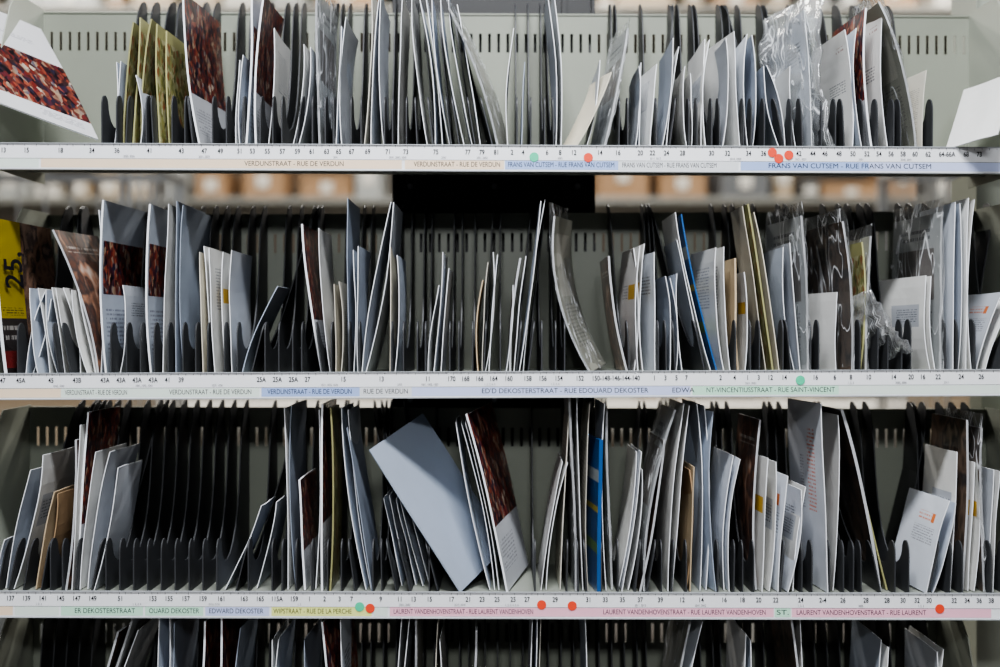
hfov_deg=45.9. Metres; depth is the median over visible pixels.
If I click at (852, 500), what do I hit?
magazine
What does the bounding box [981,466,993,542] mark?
envelope
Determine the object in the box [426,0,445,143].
envelope
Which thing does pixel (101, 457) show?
envelope
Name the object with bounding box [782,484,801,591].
envelope
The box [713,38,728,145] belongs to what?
envelope
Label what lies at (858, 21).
magazine
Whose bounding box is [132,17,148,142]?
magazine
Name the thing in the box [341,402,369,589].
envelope
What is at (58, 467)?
envelope
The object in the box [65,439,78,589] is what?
magazine
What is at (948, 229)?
envelope
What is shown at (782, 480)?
envelope
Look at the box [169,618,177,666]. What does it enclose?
envelope
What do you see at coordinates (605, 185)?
storage box
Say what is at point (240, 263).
envelope
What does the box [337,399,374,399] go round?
storage box
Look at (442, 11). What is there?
envelope
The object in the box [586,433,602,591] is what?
brochure
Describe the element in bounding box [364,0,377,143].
brochure
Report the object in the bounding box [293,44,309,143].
envelope
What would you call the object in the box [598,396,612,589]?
magazine
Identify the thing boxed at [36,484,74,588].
envelope
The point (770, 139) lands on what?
envelope
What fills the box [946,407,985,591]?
magazine
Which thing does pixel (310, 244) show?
magazine
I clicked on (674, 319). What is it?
envelope
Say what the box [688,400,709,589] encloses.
envelope
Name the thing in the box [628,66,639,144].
envelope
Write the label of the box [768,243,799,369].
envelope
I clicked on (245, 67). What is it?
envelope
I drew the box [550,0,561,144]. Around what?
envelope
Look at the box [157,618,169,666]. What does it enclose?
envelope
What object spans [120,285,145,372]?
envelope
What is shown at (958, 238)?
envelope
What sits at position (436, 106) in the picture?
envelope
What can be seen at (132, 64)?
magazine
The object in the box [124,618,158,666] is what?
envelope
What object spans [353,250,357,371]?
envelope
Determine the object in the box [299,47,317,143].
envelope
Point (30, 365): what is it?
envelope
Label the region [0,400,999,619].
shelf
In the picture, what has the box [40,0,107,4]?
storage box
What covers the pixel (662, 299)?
envelope
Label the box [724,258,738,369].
envelope
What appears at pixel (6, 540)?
envelope
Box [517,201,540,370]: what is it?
envelope
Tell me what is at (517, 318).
envelope
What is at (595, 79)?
envelope
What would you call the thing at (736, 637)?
envelope
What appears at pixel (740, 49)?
envelope
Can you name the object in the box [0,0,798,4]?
ceiling
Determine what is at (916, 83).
brochure
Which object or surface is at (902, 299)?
envelope
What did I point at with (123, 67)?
envelope
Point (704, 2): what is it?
storage box
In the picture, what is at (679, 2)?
storage box
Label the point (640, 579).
magazine
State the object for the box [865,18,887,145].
envelope
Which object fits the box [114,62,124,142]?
envelope
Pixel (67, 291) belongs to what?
envelope
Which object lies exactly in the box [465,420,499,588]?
envelope
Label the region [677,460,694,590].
envelope
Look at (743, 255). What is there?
brochure
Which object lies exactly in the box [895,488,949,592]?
envelope
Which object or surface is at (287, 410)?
envelope
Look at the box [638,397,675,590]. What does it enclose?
magazine
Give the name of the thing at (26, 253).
magazine
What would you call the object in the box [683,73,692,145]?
envelope
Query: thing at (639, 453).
envelope
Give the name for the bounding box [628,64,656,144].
envelope
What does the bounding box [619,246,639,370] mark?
envelope
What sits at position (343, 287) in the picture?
brochure
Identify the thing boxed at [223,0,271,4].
storage box
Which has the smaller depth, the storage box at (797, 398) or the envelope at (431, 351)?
the envelope at (431, 351)
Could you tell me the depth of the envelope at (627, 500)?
1.92 m
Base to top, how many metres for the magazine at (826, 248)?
0.256 m
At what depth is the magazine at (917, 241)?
1.90 m
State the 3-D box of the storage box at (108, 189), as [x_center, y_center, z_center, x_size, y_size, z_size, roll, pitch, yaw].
[-2.015,-0.762,6.277,0.125,0.147,0.410,0,0,0]
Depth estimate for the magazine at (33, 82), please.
1.90 m
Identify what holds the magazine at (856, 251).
on the shelf at (286, 365)
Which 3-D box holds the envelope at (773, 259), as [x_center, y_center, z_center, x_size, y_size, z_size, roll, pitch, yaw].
[0.453,-0.038,1.932,0.021,0.195,0.152,0,0,0]
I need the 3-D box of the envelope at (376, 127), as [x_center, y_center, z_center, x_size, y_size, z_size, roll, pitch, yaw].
[-0.195,-0.415,1.931,0.016,0.250,0.152,0,0,0]
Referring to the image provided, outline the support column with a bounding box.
[392,0,594,641]
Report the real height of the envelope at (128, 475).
0.192 m
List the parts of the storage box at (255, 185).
lid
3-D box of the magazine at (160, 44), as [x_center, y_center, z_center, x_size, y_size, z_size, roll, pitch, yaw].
[-0.534,-0.390,1.936,0.010,0.196,0.152,0,0,4]
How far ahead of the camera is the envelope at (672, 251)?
1.91 m
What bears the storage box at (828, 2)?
on the storage rack at (616, 204)
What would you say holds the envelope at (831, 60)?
on the shelf at (31, 147)
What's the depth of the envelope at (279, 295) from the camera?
1.88 m
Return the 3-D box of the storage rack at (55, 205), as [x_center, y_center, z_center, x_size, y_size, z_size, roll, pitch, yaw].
[-1.875,-0.400,6.280,3.050,3.500,0.700,0,0,0]
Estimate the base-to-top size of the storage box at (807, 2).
0.088 m
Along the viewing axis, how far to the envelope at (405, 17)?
1.90 m
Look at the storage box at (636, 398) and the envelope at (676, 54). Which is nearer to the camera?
the envelope at (676, 54)
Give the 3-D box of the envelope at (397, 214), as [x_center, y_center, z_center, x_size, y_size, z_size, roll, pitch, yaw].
[-0.187,-0.072,1.924,0.046,0.267,0.152,0,0,0]
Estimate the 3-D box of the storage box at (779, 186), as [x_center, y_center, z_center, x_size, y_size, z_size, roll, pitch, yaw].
[1.456,-0.824,6.262,0.095,0.271,0.410,0,0,0]
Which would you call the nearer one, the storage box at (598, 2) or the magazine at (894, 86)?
the magazine at (894, 86)
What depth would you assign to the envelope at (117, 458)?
1.88 m
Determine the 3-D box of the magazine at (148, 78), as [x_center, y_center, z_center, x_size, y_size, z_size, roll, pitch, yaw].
[-0.558,-0.394,1.938,0.018,0.205,0.152,0,0,0]
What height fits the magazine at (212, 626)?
0.296 m
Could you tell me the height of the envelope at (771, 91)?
0.135 m
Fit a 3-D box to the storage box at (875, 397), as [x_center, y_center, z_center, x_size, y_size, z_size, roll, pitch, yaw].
[2.082,0.376,6.277,0.075,0.179,0.410,0,0,0]
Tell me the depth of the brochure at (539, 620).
1.88 m
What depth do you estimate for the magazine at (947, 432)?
1.87 m
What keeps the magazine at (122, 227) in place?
on the shelf at (286, 365)
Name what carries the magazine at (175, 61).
on the shelf at (31, 147)
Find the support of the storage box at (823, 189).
on the storage rack at (616, 204)
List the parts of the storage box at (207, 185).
lid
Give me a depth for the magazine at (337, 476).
1.88 m
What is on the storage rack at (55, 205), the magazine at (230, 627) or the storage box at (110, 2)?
the storage box at (110, 2)
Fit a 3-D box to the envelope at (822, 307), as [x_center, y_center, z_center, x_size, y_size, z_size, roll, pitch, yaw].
[0.515,-0.004,1.920,0.007,0.124,0.140,0,0,-10]
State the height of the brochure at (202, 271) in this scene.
0.190 m
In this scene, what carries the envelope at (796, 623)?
on the shelf at (66, 642)
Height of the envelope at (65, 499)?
0.148 m
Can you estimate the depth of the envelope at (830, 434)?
1.88 m
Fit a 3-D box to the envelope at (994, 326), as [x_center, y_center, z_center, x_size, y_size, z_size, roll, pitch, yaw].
[0.781,0.003,1.930,0.044,0.111,0.160,0,0,0]
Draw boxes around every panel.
[951,0,999,54]
[951,177,999,210]
[963,620,999,666]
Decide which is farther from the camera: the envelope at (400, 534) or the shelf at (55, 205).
the shelf at (55, 205)
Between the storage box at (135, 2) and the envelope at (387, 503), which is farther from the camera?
the storage box at (135, 2)
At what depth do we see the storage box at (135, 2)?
6.07 m
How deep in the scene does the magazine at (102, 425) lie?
1.89 m
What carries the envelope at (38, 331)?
on the shelf at (286, 365)
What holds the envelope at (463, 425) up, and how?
on the shelf at (197, 508)
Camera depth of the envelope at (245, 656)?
1.93 m
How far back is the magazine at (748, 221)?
1.85 m
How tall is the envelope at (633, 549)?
0.189 m
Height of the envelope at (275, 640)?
0.267 m
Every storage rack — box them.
[0,5,391,431]
[595,5,950,431]
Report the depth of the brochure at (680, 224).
1.86 m
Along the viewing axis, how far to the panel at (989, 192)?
2.17 m
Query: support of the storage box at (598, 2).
on the storage rack at (616, 204)
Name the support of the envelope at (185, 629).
on the shelf at (66, 642)
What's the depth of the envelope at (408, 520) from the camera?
1.91 m
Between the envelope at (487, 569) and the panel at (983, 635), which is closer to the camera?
the envelope at (487, 569)
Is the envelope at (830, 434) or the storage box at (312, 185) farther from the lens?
the storage box at (312, 185)
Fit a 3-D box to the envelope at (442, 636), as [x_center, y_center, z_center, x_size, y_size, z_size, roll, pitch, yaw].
[-0.086,0.612,1.922,0.018,0.266,0.152,0,0,0]
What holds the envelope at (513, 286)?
on the shelf at (286, 365)
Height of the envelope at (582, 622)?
0.300 m
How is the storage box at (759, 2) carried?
on the storage rack at (616, 204)
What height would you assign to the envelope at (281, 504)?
0.136 m
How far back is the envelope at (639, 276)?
1.86 m
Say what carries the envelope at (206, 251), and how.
on the shelf at (286, 365)
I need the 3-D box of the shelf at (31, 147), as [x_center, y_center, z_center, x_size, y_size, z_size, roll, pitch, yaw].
[0.011,-0.411,1.964,1.626,0.330,0.282,0,0,0]
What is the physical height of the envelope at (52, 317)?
0.119 m
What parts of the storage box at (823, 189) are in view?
lid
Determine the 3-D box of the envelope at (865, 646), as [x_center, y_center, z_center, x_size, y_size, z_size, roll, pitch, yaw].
[0.592,0.613,1.928,0.018,0.264,0.152,0,0,0]
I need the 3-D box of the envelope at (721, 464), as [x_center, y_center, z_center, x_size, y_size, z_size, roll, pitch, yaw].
[0.358,0.298,1.931,0.019,0.211,0.152,0,0,0]
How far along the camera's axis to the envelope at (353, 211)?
1.89 m
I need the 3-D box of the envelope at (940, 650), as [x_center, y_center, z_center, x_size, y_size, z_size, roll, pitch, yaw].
[0.691,0.621,1.931,0.015,0.249,0.152,0,0,0]
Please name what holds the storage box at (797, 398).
on the storage rack at (616, 204)
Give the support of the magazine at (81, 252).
on the shelf at (286, 365)
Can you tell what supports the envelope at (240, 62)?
on the shelf at (31, 147)
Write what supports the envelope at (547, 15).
on the shelf at (31, 147)
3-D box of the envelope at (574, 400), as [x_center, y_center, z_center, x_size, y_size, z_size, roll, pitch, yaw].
[0.125,0.250,1.926,0.011,0.305,0.152,0,0,0]
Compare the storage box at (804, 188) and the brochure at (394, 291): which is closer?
the brochure at (394, 291)
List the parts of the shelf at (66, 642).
plate, plate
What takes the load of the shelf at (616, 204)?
attached to the storage rack at (616, 204)
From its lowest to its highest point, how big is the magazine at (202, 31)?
0.240 m
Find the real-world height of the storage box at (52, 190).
0.070 m
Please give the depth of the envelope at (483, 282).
1.87 m
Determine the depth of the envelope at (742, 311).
1.88 m
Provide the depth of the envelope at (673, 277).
1.86 m
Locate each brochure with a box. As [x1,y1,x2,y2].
[199,252,208,371]
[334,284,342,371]
[338,281,347,371]
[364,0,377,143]
[390,247,398,371]
[435,619,441,666]
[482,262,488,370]
[537,619,540,666]
[555,398,570,589]
[564,72,611,144]
[579,399,589,590]
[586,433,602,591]
[676,214,716,369]
[731,206,765,369]
[751,212,778,369]
[906,70,926,146]
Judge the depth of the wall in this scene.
9.83 m
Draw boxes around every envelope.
[0,536,13,570]
[6,467,41,587]
[14,446,74,588]
[26,292,45,372]
[29,288,48,372]
[33,299,56,372]
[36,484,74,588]
[38,288,56,372]
[40,488,73,587]
[46,290,57,372]
[52,287,69,372]
[55,288,78,347]
[63,288,86,372]
[71,290,94,372]
[72,424,85,589]
[78,289,96,372]
[80,443,126,589]
[87,443,139,588]
[94,460,142,590]
[98,210,104,372]
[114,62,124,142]
[119,61,126,96]
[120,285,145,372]
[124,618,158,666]
[136,75,156,142]
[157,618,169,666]
[163,204,175,371]
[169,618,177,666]
[173,618,198,666]
[175,201,204,371]
[179,205,211,348]
[203,246,226,321]
[208,248,230,371]
[221,252,230,347]
[225,496,275,588]
[229,250,251,371]
[235,60,241,142]
[235,618,257,666]
[238,55,249,142]
[242,286,289,371]
[257,494,286,587]
[268,28,290,143]
[272,619,288,666]
[276,619,295,666]
[284,406,294,588]
[289,400,306,578]
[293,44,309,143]
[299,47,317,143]
[304,619,320,666]
[315,409,320,588]
[318,228,335,371]
[321,399,336,590]
[336,26,351,143]
[339,17,357,143]
[340,619,351,666]
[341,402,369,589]
[347,198,359,346]
[347,404,370,587]
[347,426,378,590]
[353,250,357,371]
[357,246,370,371]
[362,202,392,371]
[366,202,402,371]
[369,413,498,590]
[371,0,388,143]
[379,0,389,143]
[383,487,405,584]
[389,490,407,558]
[395,255,405,370]
[396,496,419,584]
[398,0,409,143]
[398,619,407,666]
[399,499,426,585]
[404,619,414,666]
[411,0,430,143]
[412,519,431,581]
[419,0,440,143]
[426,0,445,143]
[428,285,440,370]
[432,0,450,143]
[434,252,446,370]
[439,619,446,666]
[440,0,463,143]
[441,268,452,370]
[448,0,471,144]
[455,415,490,589]
[457,4,480,144]
[461,417,494,589]
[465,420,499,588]
[476,280,484,370]
[485,252,494,370]
[489,254,498,370]
[505,28,513,144]
[505,286,513,370]
[512,256,525,370]
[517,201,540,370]
[520,62,524,144]
[521,199,545,370]
[528,619,532,666]
[533,619,537,666]
[538,452,562,589]
[543,456,567,589]
[544,0,556,144]
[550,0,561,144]
[572,398,582,589]
[579,619,586,666]
[584,60,599,144]
[595,399,606,590]
[613,443,636,584]
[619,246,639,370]
[619,443,641,590]
[624,468,642,589]
[628,63,640,144]
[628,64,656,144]
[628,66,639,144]
[630,248,638,370]
[637,244,644,370]
[640,252,654,369]
[655,276,670,369]
[655,399,683,590]
[657,38,673,144]
[662,212,710,369]
[663,47,678,144]
[664,240,694,345]
[666,274,681,369]
[666,278,677,369]
[669,66,686,144]
[669,400,689,589]
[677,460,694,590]
[677,466,692,583]
[682,399,702,590]
[682,620,702,666]
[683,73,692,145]
[683,409,715,590]
[687,39,704,145]
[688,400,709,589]
[690,247,723,369]
[692,40,709,145]
[703,31,739,145]
[710,447,733,589]
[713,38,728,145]
[715,247,729,369]
[723,450,739,591]
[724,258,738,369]
[726,620,745,666]
[735,34,747,145]
[736,272,747,369]
[739,626,751,666]
[744,35,755,145]
[754,455,767,591]
[755,66,778,145]
[763,247,793,369]
[763,459,776,590]
[764,65,784,143]
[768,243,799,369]
[770,472,787,591]
[771,0,813,145]
[775,66,795,145]
[781,479,805,590]
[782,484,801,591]
[787,398,827,591]
[793,620,802,666]
[808,292,837,369]
[811,30,853,145]
[822,411,839,590]
[847,28,861,145]
[849,620,881,666]
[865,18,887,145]
[879,275,929,368]
[880,643,888,666]
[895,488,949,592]
[904,625,943,666]
[904,628,937,666]
[919,202,955,368]
[922,491,955,591]
[923,444,957,590]
[925,276,934,368]
[932,198,968,368]
[946,77,999,146]
[954,203,961,368]
[963,461,974,590]
[966,200,974,368]
[968,292,999,368]
[968,463,979,590]
[977,301,999,368]
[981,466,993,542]
[982,466,999,591]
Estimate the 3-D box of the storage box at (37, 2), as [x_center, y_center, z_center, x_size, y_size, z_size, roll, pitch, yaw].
[-2.444,-1.791,6.269,0.153,0.282,0.410,0,0,0]
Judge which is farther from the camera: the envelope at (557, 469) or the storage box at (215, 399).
the storage box at (215, 399)
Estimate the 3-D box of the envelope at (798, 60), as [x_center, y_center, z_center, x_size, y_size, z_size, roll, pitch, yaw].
[0.473,-0.405,1.917,0.022,0.240,0.168,0,0,-5]
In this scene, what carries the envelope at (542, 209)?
on the shelf at (286, 365)
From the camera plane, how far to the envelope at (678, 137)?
1.88 m
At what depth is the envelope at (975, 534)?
1.86 m
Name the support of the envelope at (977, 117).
on the shelf at (31, 147)
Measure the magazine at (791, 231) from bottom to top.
0.267 m
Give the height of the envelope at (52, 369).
0.135 m
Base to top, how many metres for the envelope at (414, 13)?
0.249 m
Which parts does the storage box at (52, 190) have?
lid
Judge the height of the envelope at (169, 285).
0.266 m
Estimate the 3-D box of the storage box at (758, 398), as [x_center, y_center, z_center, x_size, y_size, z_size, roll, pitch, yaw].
[1.441,0.345,6.278,0.067,0.241,0.410,0,0,0]
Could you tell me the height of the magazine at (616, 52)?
0.213 m
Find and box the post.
[969,396,999,409]
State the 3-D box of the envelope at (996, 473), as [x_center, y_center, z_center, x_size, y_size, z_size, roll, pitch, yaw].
[0.776,0.310,1.921,0.013,0.189,0.152,0,0,0]
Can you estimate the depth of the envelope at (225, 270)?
1.88 m
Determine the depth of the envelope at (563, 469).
1.87 m
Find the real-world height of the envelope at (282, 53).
0.190 m
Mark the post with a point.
(975, 402)
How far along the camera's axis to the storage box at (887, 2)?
6.05 m
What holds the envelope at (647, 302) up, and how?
on the shelf at (286, 365)
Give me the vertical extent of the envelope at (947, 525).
0.142 m
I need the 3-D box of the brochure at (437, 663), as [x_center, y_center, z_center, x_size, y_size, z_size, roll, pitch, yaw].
[-0.102,0.599,1.930,0.011,0.292,0.152,0,0,0]
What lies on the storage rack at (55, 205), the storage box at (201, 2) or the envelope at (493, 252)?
the storage box at (201, 2)
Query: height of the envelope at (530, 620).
0.294 m
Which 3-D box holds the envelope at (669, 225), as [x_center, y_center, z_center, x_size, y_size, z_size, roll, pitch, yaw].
[0.302,-0.065,1.922,0.058,0.250,0.152,0,0,0]
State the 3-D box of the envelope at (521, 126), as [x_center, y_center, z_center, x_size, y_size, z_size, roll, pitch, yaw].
[0.036,-0.357,1.929,0.008,0.136,0.160,0,0,0]
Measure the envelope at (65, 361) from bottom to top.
0.136 m
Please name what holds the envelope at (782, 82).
on the shelf at (31, 147)
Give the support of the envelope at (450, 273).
on the shelf at (286, 365)
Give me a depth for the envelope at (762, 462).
1.86 m
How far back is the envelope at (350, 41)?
1.91 m
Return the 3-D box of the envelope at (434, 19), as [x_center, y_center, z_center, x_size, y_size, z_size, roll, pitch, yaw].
[-0.092,-0.410,1.923,0.032,0.241,0.152,0,0,0]
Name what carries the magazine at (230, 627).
on the shelf at (66, 642)
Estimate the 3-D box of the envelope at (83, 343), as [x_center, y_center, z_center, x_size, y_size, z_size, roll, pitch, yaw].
[-0.658,-0.002,1.938,0.028,0.132,0.180,0,0,0]
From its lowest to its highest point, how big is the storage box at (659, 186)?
0.172 m
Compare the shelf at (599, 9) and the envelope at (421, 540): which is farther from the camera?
the shelf at (599, 9)
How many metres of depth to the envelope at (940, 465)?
1.90 m
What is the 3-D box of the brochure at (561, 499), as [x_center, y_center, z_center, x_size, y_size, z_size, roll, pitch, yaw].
[0.103,0.252,1.931,0.020,0.301,0.152,0,0,0]
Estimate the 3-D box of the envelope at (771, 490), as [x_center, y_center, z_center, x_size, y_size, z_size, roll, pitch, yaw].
[0.422,0.302,1.922,0.015,0.203,0.153,0,0,-4]
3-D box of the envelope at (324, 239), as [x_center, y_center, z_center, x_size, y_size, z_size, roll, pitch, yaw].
[-0.276,-0.052,1.929,0.021,0.228,0.152,0,0,0]
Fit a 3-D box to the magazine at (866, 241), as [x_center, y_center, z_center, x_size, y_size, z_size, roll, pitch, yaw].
[0.578,-0.056,1.927,0.017,0.233,0.167,0,0,0]
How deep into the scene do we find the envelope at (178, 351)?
1.86 m
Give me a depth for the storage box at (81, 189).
6.06 m
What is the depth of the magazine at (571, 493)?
1.88 m
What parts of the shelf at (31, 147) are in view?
plate, panel, plate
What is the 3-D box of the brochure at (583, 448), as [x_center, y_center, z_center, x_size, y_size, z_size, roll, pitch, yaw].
[0.138,0.256,1.923,0.011,0.292,0.152,0,0,0]
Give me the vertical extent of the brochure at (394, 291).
0.197 m
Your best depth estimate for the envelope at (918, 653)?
1.95 m
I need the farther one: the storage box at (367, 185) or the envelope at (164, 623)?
the storage box at (367, 185)
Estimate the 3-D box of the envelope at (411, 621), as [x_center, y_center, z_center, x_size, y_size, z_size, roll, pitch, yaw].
[-0.148,0.595,1.920,0.019,0.301,0.152,0,0,0]
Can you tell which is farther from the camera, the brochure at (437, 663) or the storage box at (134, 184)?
the storage box at (134, 184)
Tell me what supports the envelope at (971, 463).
on the shelf at (197, 508)
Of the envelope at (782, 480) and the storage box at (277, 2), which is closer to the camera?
the envelope at (782, 480)
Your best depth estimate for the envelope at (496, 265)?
1.85 m
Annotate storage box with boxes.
[0,171,52,196]
[11,0,39,4]
[35,185,70,196]
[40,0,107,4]
[74,182,97,196]
[96,173,125,196]
[108,0,132,4]
[127,173,163,196]
[133,0,181,4]
[167,174,195,196]
[193,0,222,4]
[195,174,243,196]
[215,399,273,399]
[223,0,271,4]
[244,174,296,196]
[272,0,313,4]
[274,399,319,399]
[300,174,355,196]
[325,0,377,4]
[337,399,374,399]
[356,174,387,196]
[595,0,611,4]
[595,175,647,196]
[595,396,633,399]
[612,0,671,4]
[635,397,688,399]
[649,176,704,196]
[675,0,701,4]
[702,0,756,4]
[707,176,768,196]
[757,0,786,4]
[757,397,785,399]
[769,176,791,196]
[786,397,818,399]
[792,181,818,196]
[795,0,825,4]
[817,183,876,196]
[826,0,856,4]
[857,0,915,4]
[867,177,913,196]
[874,396,904,399]
[916,0,950,4]
[918,182,950,196]
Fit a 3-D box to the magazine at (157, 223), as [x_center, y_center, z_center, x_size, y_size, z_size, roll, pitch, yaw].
[-0.551,-0.070,1.935,0.011,0.266,0.170,0,0,0]
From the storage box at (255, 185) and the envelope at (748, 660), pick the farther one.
the storage box at (255, 185)
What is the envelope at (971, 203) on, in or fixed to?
on the shelf at (286, 365)
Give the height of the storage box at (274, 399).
0.187 m
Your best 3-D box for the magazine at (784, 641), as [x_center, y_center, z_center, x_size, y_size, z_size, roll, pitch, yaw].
[0.468,0.596,1.921,0.029,0.298,0.152,0,0,0]
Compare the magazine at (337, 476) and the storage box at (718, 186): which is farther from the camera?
the storage box at (718, 186)
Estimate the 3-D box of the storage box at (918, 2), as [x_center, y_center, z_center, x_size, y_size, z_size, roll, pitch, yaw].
[2.295,-1.742,6.234,0.143,0.183,0.410,0,0,0]
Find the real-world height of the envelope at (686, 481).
0.189 m
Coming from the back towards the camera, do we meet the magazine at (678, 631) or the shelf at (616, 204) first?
the shelf at (616, 204)
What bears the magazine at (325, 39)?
on the shelf at (31, 147)
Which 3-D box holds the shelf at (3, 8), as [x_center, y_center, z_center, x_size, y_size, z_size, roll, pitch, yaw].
[-1.875,-1.634,6.280,3.050,0.028,0.700,0,0,0]
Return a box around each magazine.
[0,12,97,140]
[0,219,54,372]
[52,229,101,372]
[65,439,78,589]
[79,406,119,538]
[99,200,147,372]
[107,623,129,666]
[116,618,151,666]
[123,22,138,142]
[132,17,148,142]
[141,19,156,132]
[145,204,167,371]
[155,24,168,142]
[165,31,189,142]
[182,0,225,142]
[203,618,220,666]
[220,618,247,666]
[245,0,261,143]
[254,0,283,143]
[298,468,318,589]
[301,224,325,369]
[314,0,337,143]
[321,619,357,666]
[329,404,342,590]
[414,619,423,666]
[448,3,508,144]
[465,402,527,591]
[474,619,477,666]
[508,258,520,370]
[549,204,605,370]
[564,398,576,590]
[590,20,628,144]
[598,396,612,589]
[600,256,627,370]
[636,432,664,591]
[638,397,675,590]
[661,619,690,666]
[734,413,760,589]
[743,204,773,369]
[765,201,809,369]
[771,620,798,666]
[803,208,854,369]
[822,406,880,587]
[832,8,871,145]
[846,223,871,369]
[847,0,916,146]
[847,242,865,365]
[867,507,887,589]
[891,199,943,368]
[931,413,968,585]
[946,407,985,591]
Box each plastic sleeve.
[760,0,832,145]
[852,291,905,359]
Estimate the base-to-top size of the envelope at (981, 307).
0.124 m
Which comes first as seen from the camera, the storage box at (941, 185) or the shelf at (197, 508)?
the shelf at (197, 508)
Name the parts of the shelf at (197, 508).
plate, panel, plate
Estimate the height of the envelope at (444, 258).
0.190 m
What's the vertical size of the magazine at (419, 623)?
0.329 m
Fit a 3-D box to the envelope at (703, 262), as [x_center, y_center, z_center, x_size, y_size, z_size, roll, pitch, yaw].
[0.335,-0.038,1.923,0.017,0.194,0.153,0,0,-6]
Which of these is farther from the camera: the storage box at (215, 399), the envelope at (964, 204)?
the storage box at (215, 399)
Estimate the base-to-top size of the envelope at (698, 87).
0.172 m
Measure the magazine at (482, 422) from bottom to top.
0.286 m
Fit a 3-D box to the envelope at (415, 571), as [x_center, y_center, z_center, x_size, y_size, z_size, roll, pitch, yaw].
[-0.151,0.333,1.960,0.035,0.138,0.150,0,0,0]
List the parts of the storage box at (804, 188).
lid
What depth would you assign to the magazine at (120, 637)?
1.86 m
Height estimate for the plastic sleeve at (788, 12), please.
0.244 m
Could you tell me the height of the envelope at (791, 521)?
0.165 m
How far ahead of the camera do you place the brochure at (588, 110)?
1.90 m
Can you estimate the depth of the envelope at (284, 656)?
1.92 m
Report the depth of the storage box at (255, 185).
6.03 m
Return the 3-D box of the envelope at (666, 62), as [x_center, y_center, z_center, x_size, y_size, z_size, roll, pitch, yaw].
[0.262,-0.374,1.921,0.020,0.173,0.160,0,0,0]
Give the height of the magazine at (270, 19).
0.245 m
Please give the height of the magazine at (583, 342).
0.277 m
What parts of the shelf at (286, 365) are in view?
plate, plate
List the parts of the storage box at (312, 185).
lid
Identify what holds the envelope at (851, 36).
on the shelf at (31, 147)
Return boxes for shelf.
[0,0,999,188]
[0,5,391,44]
[0,197,391,215]
[0,203,999,399]
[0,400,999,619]
[0,618,972,666]
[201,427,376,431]
[595,5,950,44]
[595,197,950,212]
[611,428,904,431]
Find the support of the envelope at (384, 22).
on the shelf at (31, 147)
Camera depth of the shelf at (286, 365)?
1.99 m
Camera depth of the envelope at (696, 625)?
1.89 m
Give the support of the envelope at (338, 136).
on the shelf at (31, 147)
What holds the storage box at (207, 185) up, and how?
on the storage rack at (55, 205)
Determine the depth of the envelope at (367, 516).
1.90 m
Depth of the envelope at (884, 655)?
1.86 m
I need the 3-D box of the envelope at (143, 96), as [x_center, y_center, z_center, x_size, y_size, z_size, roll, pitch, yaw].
[-0.565,-0.348,1.929,0.012,0.113,0.160,0,0,0]
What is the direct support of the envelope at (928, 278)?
on the shelf at (286, 365)
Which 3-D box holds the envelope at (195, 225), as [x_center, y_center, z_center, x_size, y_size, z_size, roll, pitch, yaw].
[-0.499,-0.069,1.940,0.009,0.264,0.180,0,0,0]
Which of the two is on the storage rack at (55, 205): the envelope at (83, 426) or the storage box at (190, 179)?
the storage box at (190, 179)
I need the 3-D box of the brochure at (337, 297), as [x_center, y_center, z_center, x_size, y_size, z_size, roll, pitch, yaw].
[-0.258,-0.008,1.923,0.006,0.139,0.160,0,0,0]
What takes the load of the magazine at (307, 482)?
on the shelf at (197, 508)
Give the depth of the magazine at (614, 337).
1.90 m
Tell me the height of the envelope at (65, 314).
0.135 m
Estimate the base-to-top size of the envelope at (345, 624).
0.297 m
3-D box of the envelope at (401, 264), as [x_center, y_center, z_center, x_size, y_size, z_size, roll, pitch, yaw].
[-0.161,-0.031,1.929,0.009,0.185,0.152,0,0,0]
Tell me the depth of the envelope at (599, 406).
1.88 m
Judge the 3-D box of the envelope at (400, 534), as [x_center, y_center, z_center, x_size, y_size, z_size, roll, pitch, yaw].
[-0.161,0.330,1.956,0.034,0.144,0.150,0,0,0]
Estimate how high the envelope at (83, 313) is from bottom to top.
0.134 m
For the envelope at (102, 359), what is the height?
0.258 m
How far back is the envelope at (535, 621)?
1.88 m
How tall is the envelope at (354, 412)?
0.282 m
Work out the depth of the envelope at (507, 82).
1.86 m
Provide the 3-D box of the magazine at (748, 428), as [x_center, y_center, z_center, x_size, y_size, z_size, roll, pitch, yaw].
[0.404,0.270,1.932,0.015,0.267,0.152,0,0,0]
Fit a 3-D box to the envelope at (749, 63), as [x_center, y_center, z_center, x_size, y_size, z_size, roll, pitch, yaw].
[0.397,-0.378,1.926,0.010,0.181,0.152,0,0,0]

